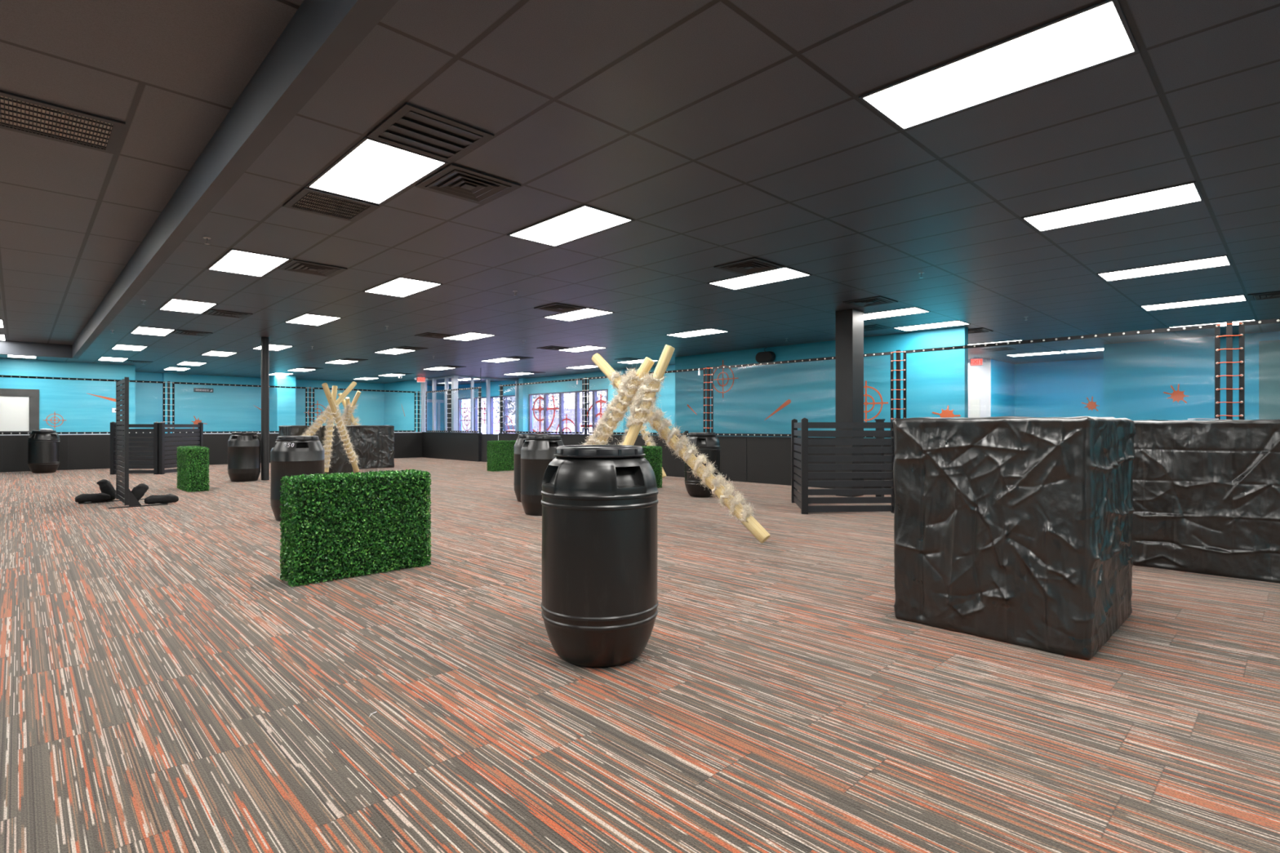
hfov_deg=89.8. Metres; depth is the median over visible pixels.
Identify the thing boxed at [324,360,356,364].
recessed light
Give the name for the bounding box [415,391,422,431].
net post
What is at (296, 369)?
recessed light
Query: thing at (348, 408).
tripod
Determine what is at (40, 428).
crumpled paper
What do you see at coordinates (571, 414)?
hill
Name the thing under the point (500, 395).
net post
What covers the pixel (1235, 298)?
recessed light
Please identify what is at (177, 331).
ceiling vent
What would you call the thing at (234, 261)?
recessed light
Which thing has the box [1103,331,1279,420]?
wall
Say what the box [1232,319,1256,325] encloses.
recessed light
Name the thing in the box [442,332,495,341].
recessed light
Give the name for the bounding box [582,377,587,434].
net post
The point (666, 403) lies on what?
wall
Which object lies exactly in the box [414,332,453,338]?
ceiling vent
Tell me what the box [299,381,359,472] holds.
tripod
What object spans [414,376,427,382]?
exit sign
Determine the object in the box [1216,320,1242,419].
net post
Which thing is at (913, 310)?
recessed light
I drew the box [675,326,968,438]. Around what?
wall
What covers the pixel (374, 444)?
block
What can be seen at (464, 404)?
decal
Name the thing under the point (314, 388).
safety net
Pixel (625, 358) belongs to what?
ceiling vent
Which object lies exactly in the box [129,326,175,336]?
recessed light
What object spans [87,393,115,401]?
decal
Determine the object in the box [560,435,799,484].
trim
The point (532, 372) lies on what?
ceiling vent
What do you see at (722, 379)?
decal
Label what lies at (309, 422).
net post
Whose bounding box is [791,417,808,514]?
slatted fence
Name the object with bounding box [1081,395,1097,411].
decal
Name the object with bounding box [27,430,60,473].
barrel
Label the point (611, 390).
wall
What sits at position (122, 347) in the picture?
recessed light
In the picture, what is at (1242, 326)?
safety net
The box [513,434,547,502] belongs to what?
barrel
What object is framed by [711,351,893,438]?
safety net
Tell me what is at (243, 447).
barrel
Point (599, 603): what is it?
barrel
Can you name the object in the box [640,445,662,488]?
boxwood hedge
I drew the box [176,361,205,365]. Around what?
recessed light
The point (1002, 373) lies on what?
wall
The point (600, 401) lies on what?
decal
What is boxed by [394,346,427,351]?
ceiling vent
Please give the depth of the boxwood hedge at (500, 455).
16.25 m
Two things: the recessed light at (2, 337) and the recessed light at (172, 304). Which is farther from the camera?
the recessed light at (2, 337)
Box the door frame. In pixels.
[426,399,444,431]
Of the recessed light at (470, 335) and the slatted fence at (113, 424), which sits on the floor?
the slatted fence at (113, 424)
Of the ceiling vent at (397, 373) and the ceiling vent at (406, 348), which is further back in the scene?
the ceiling vent at (397, 373)
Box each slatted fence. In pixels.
[110,422,159,474]
[158,422,203,474]
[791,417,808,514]
[808,417,897,513]
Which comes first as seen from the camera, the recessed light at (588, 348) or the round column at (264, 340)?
the round column at (264, 340)
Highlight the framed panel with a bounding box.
[0,388,39,432]
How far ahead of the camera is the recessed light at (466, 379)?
25.49 m
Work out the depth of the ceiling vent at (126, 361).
18.57 m
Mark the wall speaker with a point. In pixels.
(761, 357)
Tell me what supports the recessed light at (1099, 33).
in the ceiling at (727, 131)
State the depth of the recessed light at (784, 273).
8.17 m
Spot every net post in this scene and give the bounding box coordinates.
[164,381,173,433]
[306,386,314,425]
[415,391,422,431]
[447,389,450,432]
[477,386,481,432]
[497,384,502,433]
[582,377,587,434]
[703,366,711,432]
[891,350,904,418]
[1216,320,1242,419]
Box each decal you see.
[43,411,63,428]
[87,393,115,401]
[191,415,201,428]
[304,400,326,421]
[459,400,470,420]
[460,409,470,431]
[532,395,559,431]
[555,413,574,434]
[580,394,606,427]
[710,360,737,398]
[764,399,791,420]
[863,380,888,422]
[932,404,960,417]
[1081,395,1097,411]
[1163,384,1188,403]
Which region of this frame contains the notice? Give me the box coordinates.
[969,399,979,417]
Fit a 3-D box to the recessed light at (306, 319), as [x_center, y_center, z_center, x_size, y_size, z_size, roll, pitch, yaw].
[-5.786,-1.881,11.344,0.584,0.007,1.197,0,0,-44]
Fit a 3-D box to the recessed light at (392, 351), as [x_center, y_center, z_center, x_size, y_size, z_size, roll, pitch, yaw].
[-6.152,-1.881,16.099,0.584,0.007,1.197,0,0,-44]
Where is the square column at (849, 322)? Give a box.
[835,308,863,497]
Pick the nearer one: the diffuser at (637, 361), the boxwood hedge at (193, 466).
the boxwood hedge at (193, 466)
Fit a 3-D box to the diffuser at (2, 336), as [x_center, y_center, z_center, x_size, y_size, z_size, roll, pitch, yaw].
[-13.056,-1.798,12.803,0.544,0.004,1.164,0,0,-44]
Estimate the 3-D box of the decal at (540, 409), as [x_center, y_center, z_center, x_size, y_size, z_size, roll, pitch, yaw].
[-3.615,-0.335,24.472,0.009,1.748,1.748,0,0,-44]
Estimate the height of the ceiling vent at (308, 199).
0.014 m
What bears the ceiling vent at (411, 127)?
in the ceiling at (727, 131)
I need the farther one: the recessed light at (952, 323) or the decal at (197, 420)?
the decal at (197, 420)
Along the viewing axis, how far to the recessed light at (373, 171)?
4.75 m
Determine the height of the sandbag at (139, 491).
0.322 m
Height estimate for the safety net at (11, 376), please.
1.470 m
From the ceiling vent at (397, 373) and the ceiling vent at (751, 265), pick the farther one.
the ceiling vent at (397, 373)
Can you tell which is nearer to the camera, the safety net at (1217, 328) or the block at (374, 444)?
the safety net at (1217, 328)
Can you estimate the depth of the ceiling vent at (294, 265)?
7.61 m
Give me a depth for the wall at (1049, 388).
18.54 m
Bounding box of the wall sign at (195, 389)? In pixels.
[193,387,213,392]
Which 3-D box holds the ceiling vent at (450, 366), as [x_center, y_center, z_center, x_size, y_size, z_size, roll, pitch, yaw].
[-5.880,-1.874,20.196,0.586,0.020,0.586,0,0,-44]
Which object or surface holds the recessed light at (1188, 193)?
in the ceiling at (727, 131)
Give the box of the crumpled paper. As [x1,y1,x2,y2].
[40,428,53,430]
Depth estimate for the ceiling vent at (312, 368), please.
20.66 m
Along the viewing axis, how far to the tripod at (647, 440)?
13.90 m
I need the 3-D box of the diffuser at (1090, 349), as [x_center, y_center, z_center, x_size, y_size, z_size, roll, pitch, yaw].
[11.112,-1.882,15.805,0.544,0.004,1.164,0,0,-44]
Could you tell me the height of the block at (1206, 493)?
1.182 m
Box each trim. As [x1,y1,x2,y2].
[0,431,422,435]
[0,433,395,471]
[422,431,891,439]
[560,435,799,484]
[968,359,991,417]
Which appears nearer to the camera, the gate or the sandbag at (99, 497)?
the sandbag at (99, 497)
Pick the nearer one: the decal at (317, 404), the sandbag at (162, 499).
the sandbag at (162, 499)
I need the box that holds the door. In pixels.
[1258,339,1279,419]
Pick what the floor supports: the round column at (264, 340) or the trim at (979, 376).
the round column at (264, 340)
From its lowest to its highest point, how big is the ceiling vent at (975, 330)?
0.020 m
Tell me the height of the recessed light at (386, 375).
0.007 m
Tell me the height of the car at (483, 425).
1.450 m
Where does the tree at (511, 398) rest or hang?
on the ground
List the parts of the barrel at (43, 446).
lid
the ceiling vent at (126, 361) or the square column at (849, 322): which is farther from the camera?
the ceiling vent at (126, 361)
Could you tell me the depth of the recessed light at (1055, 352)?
16.61 m
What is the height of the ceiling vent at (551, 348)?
0.020 m
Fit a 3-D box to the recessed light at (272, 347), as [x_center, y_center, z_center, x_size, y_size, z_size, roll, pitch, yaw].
[-8.754,-1.881,15.280,0.584,0.007,1.197,0,0,-44]
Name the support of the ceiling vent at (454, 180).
in the ceiling at (727, 131)
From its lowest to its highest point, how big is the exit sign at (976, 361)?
0.230 m
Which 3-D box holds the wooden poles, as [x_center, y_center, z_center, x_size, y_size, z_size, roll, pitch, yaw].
[0.109,0.143,6.584,2.407,1.947,0.813,0,0,33]
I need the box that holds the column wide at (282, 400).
[269,374,295,431]
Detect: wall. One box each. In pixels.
[0,358,135,434]
[0,432,422,471]
[135,372,444,433]
[384,379,420,431]
[422,432,891,488]
[444,364,675,435]
[608,368,626,435]
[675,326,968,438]
[991,359,1014,417]
[1014,358,1103,417]
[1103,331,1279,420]
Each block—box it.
[278,425,353,473]
[350,425,394,469]
[893,416,1136,660]
[1131,419,1279,583]
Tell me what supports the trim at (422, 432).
on the wall at (768, 459)
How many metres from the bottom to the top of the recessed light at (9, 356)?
0.007 m
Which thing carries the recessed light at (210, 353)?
in the ceiling at (727, 131)
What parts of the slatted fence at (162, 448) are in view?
post, post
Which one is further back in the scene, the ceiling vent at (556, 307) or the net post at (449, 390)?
the net post at (449, 390)
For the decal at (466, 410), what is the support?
attached to the window at (504, 397)
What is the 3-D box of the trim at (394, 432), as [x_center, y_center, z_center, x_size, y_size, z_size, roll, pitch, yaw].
[-14.287,0.211,17.449,17.780,0.018,0.175,0,0,-44]
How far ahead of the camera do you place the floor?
2.64 m
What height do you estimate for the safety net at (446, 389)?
1.470 m
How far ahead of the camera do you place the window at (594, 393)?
23.67 m
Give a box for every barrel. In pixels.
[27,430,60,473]
[227,431,260,481]
[270,435,324,521]
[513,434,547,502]
[520,435,564,515]
[541,444,657,667]
[684,432,719,497]
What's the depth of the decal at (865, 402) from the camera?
13.44 m
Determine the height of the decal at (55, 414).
0.500 m
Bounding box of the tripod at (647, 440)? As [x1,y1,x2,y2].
[619,383,666,477]
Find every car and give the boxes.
[477,423,515,434]
[552,423,591,434]
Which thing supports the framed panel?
attached to the wall at (81, 411)
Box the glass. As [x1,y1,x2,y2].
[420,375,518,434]
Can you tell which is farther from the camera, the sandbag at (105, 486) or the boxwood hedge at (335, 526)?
the sandbag at (105, 486)
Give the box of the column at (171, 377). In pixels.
[163,373,177,433]
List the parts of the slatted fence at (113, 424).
post, post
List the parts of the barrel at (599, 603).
lid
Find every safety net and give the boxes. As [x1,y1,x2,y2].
[0,375,164,434]
[172,382,306,433]
[312,387,415,431]
[426,389,448,431]
[450,386,479,432]
[502,377,583,434]
[587,367,705,435]
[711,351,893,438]
[902,323,1220,420]
[1239,318,1279,419]
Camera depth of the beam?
3.42 m
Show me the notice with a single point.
(974, 403)
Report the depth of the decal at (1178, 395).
13.79 m
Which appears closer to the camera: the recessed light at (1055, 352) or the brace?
the brace
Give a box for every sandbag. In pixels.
[75,493,110,502]
[96,479,115,500]
[131,483,148,501]
[144,493,178,504]
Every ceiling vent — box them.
[0,89,125,154]
[125,360,152,363]
[172,329,212,336]
[203,309,253,318]
[278,259,347,277]
[282,186,379,222]
[298,367,323,369]
[338,358,368,361]
[366,102,494,163]
[391,372,413,374]
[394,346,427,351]
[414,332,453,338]
[415,163,520,204]
[440,365,466,368]
[503,355,533,359]
[521,371,545,373]
[533,302,586,313]
[537,346,571,350]
[614,357,643,360]
[714,257,784,275]
[842,296,897,307]
[863,324,890,331]
[968,327,992,333]
[982,346,1015,351]
[1247,290,1279,301]
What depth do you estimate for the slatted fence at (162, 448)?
15.56 m
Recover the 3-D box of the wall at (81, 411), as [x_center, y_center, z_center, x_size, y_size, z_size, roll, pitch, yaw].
[-19.087,-0.377,16.524,9.600,3.014,0.300,0,0,-44]
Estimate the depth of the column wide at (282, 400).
23.58 m
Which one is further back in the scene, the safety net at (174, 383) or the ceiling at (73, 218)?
the safety net at (174, 383)
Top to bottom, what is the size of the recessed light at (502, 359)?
0.007 m
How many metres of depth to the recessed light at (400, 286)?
8.69 m
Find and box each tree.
[477,394,565,430]
[497,393,584,431]
[567,391,606,418]
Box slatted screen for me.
[78,377,168,508]
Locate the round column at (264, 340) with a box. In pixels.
[261,337,269,479]
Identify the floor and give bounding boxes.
[0,457,1279,852]
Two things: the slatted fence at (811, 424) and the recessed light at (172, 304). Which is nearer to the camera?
the slatted fence at (811, 424)
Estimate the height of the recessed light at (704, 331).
0.007 m
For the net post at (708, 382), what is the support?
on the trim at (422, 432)
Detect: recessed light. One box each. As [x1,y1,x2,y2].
[0,319,4,328]
[0,334,6,341]
[6,355,36,358]
[97,356,128,361]
[111,344,147,351]
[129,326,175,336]
[158,298,217,314]
[163,367,191,370]
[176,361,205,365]
[200,351,237,356]
[206,248,291,277]
[253,344,293,351]
[269,373,292,375]
[284,313,342,325]
[288,368,313,371]
[306,136,448,204]
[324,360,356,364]
[352,377,379,379]
[363,276,442,297]
[374,348,415,354]
[380,373,404,376]
[422,366,453,370]
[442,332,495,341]
[457,377,479,380]
[480,357,519,362]
[503,372,532,375]
[506,204,634,246]
[542,307,613,321]
[560,345,606,351]
[564,364,597,368]
[617,359,657,364]
[665,328,728,337]
[707,266,811,289]
[858,0,1139,130]
[863,306,929,319]
[893,320,969,331]
[968,339,1022,345]
[1006,351,1064,356]
[1021,181,1204,231]
[1059,347,1103,353]
[1096,255,1231,281]
[1139,294,1247,311]
[1168,322,1226,328]
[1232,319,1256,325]
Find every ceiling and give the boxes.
[0,0,303,345]
[0,0,1279,386]
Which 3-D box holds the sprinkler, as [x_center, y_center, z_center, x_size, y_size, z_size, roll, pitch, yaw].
[-4.328,-1.855,6.417,0.070,0.061,0.070,0,0,-44]
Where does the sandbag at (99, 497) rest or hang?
on the floor
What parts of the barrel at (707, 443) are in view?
lid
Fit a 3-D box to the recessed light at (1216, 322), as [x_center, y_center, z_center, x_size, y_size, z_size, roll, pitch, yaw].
[10.469,-1.881,12.042,0.631,0.007,0.793,0,0,-44]
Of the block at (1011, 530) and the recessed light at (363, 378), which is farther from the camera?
the recessed light at (363, 378)
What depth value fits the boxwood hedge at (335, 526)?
4.81 m
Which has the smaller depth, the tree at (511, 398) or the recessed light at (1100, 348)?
the recessed light at (1100, 348)
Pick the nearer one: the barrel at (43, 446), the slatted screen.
the slatted screen
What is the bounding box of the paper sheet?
[1187,417,1218,419]
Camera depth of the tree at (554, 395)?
82.12 m
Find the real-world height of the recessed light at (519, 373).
0.007 m
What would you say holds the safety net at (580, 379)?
attached to the net post at (500, 395)
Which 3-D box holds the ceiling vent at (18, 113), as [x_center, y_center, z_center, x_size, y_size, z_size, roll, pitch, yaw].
[-3.460,-1.793,3.805,0.586,0.014,0.586,0,0,-44]
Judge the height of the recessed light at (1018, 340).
0.007 m
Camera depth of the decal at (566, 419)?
23.50 m
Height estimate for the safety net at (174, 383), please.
1.470 m
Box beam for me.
[0,0,398,359]
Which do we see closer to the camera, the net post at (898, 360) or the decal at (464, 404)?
the net post at (898, 360)
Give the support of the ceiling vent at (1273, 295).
in the ceiling at (727, 131)
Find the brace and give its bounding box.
[874,418,884,497]
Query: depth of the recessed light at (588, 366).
20.25 m
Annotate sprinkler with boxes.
[203,236,211,244]
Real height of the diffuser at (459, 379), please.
0.004 m
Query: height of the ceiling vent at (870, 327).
0.020 m
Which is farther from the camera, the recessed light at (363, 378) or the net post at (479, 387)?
the recessed light at (363, 378)
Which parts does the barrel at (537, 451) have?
lid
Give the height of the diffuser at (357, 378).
0.004 m
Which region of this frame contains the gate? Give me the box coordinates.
[480,434,498,462]
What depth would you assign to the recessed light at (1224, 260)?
7.66 m
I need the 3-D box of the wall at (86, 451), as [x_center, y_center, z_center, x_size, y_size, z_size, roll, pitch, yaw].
[-14.343,0.675,17.392,17.620,0.910,0.140,0,0,-44]
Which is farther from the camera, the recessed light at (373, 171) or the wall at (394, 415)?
the wall at (394, 415)
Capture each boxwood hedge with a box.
[176,445,209,492]
[279,469,431,586]
[486,440,515,471]
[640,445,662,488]
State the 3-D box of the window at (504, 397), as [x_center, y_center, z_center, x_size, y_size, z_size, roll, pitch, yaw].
[-6.584,-0.245,27.533,0.140,2.050,4.800,0,0,-44]
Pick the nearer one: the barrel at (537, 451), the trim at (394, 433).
the barrel at (537, 451)
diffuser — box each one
[0,334,4,340]
[354,377,377,379]
[457,378,479,380]
[506,373,532,375]
[621,360,653,363]
[1061,348,1103,352]
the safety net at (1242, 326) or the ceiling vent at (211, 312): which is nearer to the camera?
the safety net at (1242, 326)
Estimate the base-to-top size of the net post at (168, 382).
1.492 m
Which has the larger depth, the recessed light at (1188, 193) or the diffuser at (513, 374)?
the diffuser at (513, 374)
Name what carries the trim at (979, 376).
attached to the wall at (1002, 373)
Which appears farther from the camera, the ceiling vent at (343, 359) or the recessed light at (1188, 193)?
the ceiling vent at (343, 359)
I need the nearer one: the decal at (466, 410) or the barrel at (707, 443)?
the barrel at (707, 443)
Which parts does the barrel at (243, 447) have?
lid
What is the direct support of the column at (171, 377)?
on the floor
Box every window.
[457,395,515,434]
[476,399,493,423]
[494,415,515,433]
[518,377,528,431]
[528,389,608,434]
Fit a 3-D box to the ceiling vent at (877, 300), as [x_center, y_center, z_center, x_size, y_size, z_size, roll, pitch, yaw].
[3.472,-1.874,9.675,0.586,0.020,0.586,0,0,-44]
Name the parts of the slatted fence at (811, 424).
post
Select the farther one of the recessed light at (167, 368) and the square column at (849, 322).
the recessed light at (167, 368)
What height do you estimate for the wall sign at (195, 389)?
0.150 m
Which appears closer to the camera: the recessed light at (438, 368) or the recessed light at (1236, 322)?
the recessed light at (1236, 322)
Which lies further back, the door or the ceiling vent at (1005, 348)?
the ceiling vent at (1005, 348)
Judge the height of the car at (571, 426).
1.450 m
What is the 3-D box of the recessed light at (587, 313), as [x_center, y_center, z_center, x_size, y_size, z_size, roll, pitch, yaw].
[-1.045,-1.881,10.831,0.584,0.007,1.197,0,0,-44]
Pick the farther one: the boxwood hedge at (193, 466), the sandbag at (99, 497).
the boxwood hedge at (193, 466)
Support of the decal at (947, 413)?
attached to the wall at (935, 380)
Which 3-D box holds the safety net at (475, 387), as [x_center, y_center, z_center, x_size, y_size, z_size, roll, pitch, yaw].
[-5.846,-0.540,21.385,0.031,1.470,1.925,0,0,-44]
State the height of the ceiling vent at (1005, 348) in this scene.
0.020 m
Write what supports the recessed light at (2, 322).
in the ceiling at (73, 218)
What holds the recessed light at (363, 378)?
in the ceiling at (727, 131)
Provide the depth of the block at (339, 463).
15.45 m
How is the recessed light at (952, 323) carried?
in the ceiling at (727, 131)
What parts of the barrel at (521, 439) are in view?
lid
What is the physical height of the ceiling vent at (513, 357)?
0.020 m
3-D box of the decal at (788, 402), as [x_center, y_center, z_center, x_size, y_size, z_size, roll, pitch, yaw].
[3.231,-0.388,15.093,0.008,0.484,0.733,0,0,-44]
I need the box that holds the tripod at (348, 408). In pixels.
[335,391,361,425]
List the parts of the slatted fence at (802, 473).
post, post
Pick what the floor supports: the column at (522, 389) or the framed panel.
the column at (522, 389)
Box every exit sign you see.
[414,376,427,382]
[968,356,986,366]
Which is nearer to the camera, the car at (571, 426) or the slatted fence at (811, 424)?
the slatted fence at (811, 424)
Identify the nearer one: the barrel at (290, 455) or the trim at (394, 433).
the barrel at (290, 455)
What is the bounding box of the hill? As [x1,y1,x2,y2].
[533,407,605,431]
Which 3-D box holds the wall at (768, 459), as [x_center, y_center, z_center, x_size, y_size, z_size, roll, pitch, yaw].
[1.221,0.675,14.097,0.140,0.910,26.540,0,0,-44]
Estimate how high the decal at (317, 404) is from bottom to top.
1.000 m
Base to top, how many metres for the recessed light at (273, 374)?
0.007 m
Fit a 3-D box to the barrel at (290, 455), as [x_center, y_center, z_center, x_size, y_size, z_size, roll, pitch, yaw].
[-4.178,0.624,7.843,0.588,1.013,0.588,0,0,-38]
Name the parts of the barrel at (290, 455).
lid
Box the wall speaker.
[755,347,775,363]
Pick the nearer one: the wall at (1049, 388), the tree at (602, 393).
the wall at (1049, 388)
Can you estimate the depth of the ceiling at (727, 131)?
5.25 m
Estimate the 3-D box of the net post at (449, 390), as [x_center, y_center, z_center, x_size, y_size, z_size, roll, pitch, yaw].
[-6.581,-0.544,22.132,0.066,1.492,0.234,0,0,-44]
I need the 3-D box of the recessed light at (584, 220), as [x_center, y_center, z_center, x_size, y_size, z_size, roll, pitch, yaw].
[-0.678,-1.881,6.076,0.584,0.007,1.197,0,0,-44]
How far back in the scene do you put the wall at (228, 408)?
24.21 m
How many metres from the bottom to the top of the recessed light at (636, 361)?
0.007 m
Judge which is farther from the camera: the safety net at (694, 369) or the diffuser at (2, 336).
the safety net at (694, 369)

